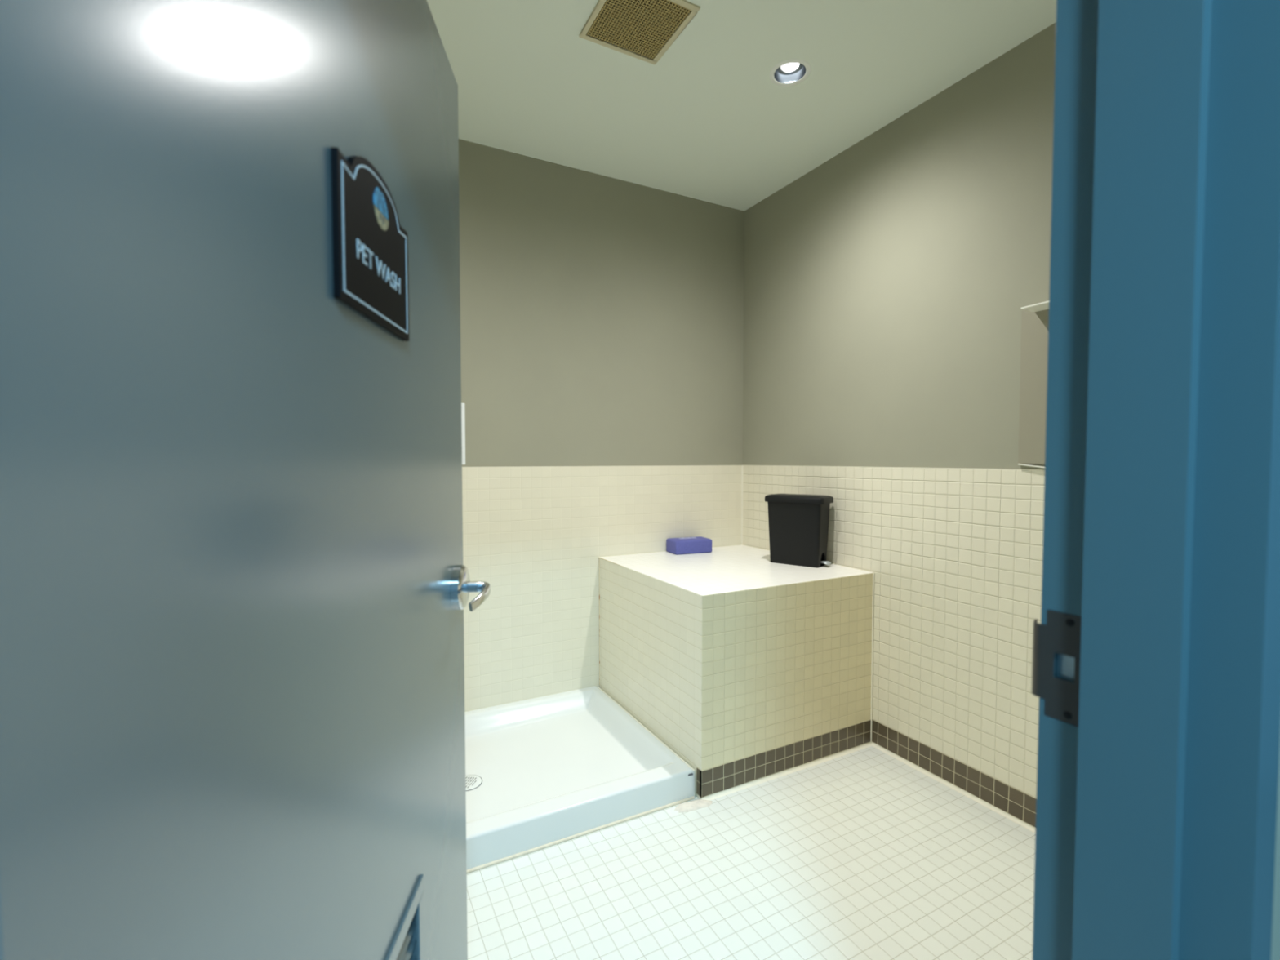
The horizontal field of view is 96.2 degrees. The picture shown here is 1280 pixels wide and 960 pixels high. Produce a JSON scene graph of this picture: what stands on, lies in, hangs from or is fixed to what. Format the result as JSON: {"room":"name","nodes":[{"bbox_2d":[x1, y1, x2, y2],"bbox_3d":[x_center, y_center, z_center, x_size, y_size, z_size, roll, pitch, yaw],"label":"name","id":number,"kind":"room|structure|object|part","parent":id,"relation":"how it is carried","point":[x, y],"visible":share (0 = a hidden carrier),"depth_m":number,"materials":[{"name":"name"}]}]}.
{"room":"pet washing room","nodes":[
{"label":"pet washing room","id":0,"kind":"room"},
{"bbox_2d":[458,138,744,711],"bbox_3d":[-0.500,-0.181,2.880,2.654,2.742,0.121,-1,2,-28],"label":"wall","id":1,"kind":"structure","parent":0,"point":[602,317],"depth_m":2.91,"materials":[{"name":"beige paint"}]},
{"bbox_2d":[461,403,465,464],"bbox_3d":[-0.903,-0.211,2.601,0.216,0.283,0.002,-1,2,-28],"label":"paper notice","id":2,"kind":"object","parent":1,"relation":"attached to","point":[463,411],"visible":0.02,"depth_m":2.65,"materials":[{"name":"white paper"}]},
{"bbox_2d":[741,465,743,544],"bbox_3d":[0.607,0.150,3.408,0.007,0.472,0.007,-1,2,-28],"label":"trim","id":3,"kind":"structure","parent":1,"relation":"attached to","point":[742,471],"depth_m":3.41,"materials":[{"name":"beige"}]},
{"bbox_2d":[426,0,1056,211],"bbox_3d":[0.078,-1.572,1.734,2.650,0.120,2.557,-1,2,-28],"label":"ceiling","id":4,"kind":"structure","parent":0,"point":[708,121],"depth_m":2.19,"materials":[{"name":"white paint"}]},
{"bbox_2d":[578,0,700,64],"bbox_3d":[-0.008,-1.554,1.901,0.300,0.084,0.298,-1,2,-28],"label":"ceiling vent","id":5,"kind":"object","parent":4,"relation":"in","point":[644,30],"visible":1,"depth_m":1.91,"materials":[{"name":"beige metal"}]},
{"bbox_2d":[768,58,811,86],"bbox_3d":[0.563,-1.571,2.154,0.152,0.092,0.152,-1,2,-28],"label":"recessed light","id":6,"kind":"object","parent":4,"relation":"in","point":[792,72],"visible":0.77,"depth_m":2.18,"materials":[{"name":"white metal"}]},
{"bbox_2d":[466,746,1035,959],"bbox_3d":[0.078,1.278,1.837,2.650,0.100,2.557,-1,2,-28],"label":"floor","id":7,"kind":"structure","parent":0,"point":[864,854],"depth_m":1.75,"materials":[{"name":"white tile"}]},
{"bbox_2d":[464,685,695,874],"bbox_3d":[-0.669,1.160,2.246,1.517,0.114,0.928,-1,2,-28],"label":"shower tray","id":8,"kind":"object","parent":7,"relation":"on","point":[546,771],"visible":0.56,"depth_m":2.27,"materials":[{"name":"white plastic"}]},
{"bbox_2d":[674,799,712,813],"bbox_3d":[0.200,1.213,2.145,0.160,0.008,0.052,-1,2,-21],"label":"mortar patch","id":9,"kind":"object","parent":7,"relation":"on","point":[686,806],"visible":1,"depth_m":2.14,"materials":[{"name":"white concrete"}]},
{"bbox_2d":[599,544,874,800],"bbox_3d":[0.422,0.801,2.791,0.932,0.786,0.962,-1,2,-28],"label":"platform","id":10,"kind":"object","parent":7,"relation":"on","point":[753,669],"visible":0.9,"depth_m":2.40,"materials":[{"name":"beige tile"}]},
{"bbox_2d":[666,536,711,555],"bbox_3d":[0.270,0.358,3.152,0.222,0.075,0.130,-1,2,-22],"label":"foam block","id":11,"kind":"object","parent":10,"relation":"on","point":[697,544],"visible":1,"depth_m":3.10,"materials":[{"name":"blue plastic"}]},
{"bbox_3d":[0.635,1.144,2.404,0.929,0.103,0.032,-1,2,-28],"label":"tile skirting","id":12,"kind":"part","parent":10,"relation":"part of","materials":[{"name":"brown tile"}]},
{"bbox_2d":[764,493,833,567],"bbox_3d":[0.772,0.240,2.805,0.314,0.336,0.156,2,3,38],"label":"pedal bin","id":13,"kind":"object","parent":10,"relation":"on","point":[798,523],"visible":1,"depth_m":2.74,"materials":[{"name":"black plastic"}]},
{"bbox_3d":[0.773,0.090,2.799,0.298,0.036,0.156,2,3,38],"label":"lid","id":14,"kind":"part","parent":13,"relation":"part of","materials":[{"name":"black plastic"}]},
{"bbox_2d":[742,22,1056,798],"bbox_3d":[1.212,-0.164,2.389,0.121,2.742,2.361,-1,2,-28],"label":"wall","id":15,"kind":"structure","parent":0,"point":[887,285],"depth_m":2.34,"materials":[{"name":"beige paint"}]},
{"bbox_2d":[871,742,1035,833],"bbox_3d":[1.374,1.216,1.990,0.014,0.014,1.397,-1,2,-28],"label":"trim","id":16,"kind":"structure","parent":15,"relation":"attached to","point":[940,780],"depth_m":2.24,"materials":[{"name":"white tile"}]},
{"bbox_2d":[871,720,1036,827],"bbox_3d":[1.384,1.159,1.988,0.005,0.103,1.408,-1,2,-28],"label":"baseboard","id":17,"kind":"structure","parent":15,"relation":"attached to","point":[1004,797],"depth_m":2.24,"materials":[{"name":"tile"}]},
{"bbox_2d":[1017,301,1048,467],"bbox_3d":[1.391,-0.289,1.786,0.132,0.588,0.463,-1,2,-28],"label":"mirror","id":18,"kind":"object","parent":15,"relation":"attached to","point":[1034,317],"visible":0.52,"depth_m":1.98,"materials":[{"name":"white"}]},
{"bbox_3d":[1.429,-0.023,1.837,0.026,0.054,0.420,-1,2,-28],"label":"shelf","id":19,"kind":"part","parent":18,"relation":"part of","materials":[{"name":"white"}]},
{"bbox_3d":[1.401,-0.571,1.757,0.132,0.005,0.420,-1,2,-28],"label":"shelf","id":20,"kind":"part","parent":18,"relation":"part of","materials":[{"name":"white"}]},
{"bbox_2d":[1271,746,1279,959],"bbox_3d":[0.680,-0.102,0.672,2.670,2.742,0.169,-1,2,-28],"label":"wall","id":21,"kind":"structure","parent":0,"point":[1275,948],"depth_m":0.57,"materials":[{"name":"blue paint"}]},
{"bbox_2d":[0,0,490,959],"bbox_3d":[-0.315,0.242,0.730,0.113,2.034,0.939,0,2,-5],"label":"door","id":22,"kind":"structure","parent":21,"relation":"in","point":[236,586],"depth_m":0.42,"materials":[{"name":"grey metal"}]},
{"bbox_2d":[330,146,408,341],"bbox_3d":[-0.323,-0.285,0.703,0.008,0.183,0.224,0,2,-5],"label":"door sign","id":23,"kind":"object","parent":22,"relation":"attached to","point":[370,245],"visible":1,"depth_m":0.67,"materials":[{"name":"black plastic"}]},
{"bbox_3d":[-0.313,0.218,1.080,0.051,0.036,0.099,0,2,-5],"label":"lever","id":24,"kind":"part","parent":22,"relation":"part of","materials":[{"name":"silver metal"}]},
{"bbox_2d":[1032,0,1279,959],"bbox_3d":[0.524,0.222,0.598,0.066,2.100,0.181,-1,2,-28],"label":"door frame","id":25,"kind":"structure","parent":21,"relation":"attached to","point":[1155,836],"depth_m":0.56,"materials":[{"name":"blue metal"}]},
{"bbox_2d":[1031,609,1081,726],"bbox_3d":[0.479,0.211,0.658,0.018,0.123,0.064,-1,2,-20],"label":"strike plate","id":26,"kind":"object","parent":25,"relation":"attached to","point":[1061,634],"visible":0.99,"depth_m":0.65,"materials":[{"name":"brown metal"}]}
]}

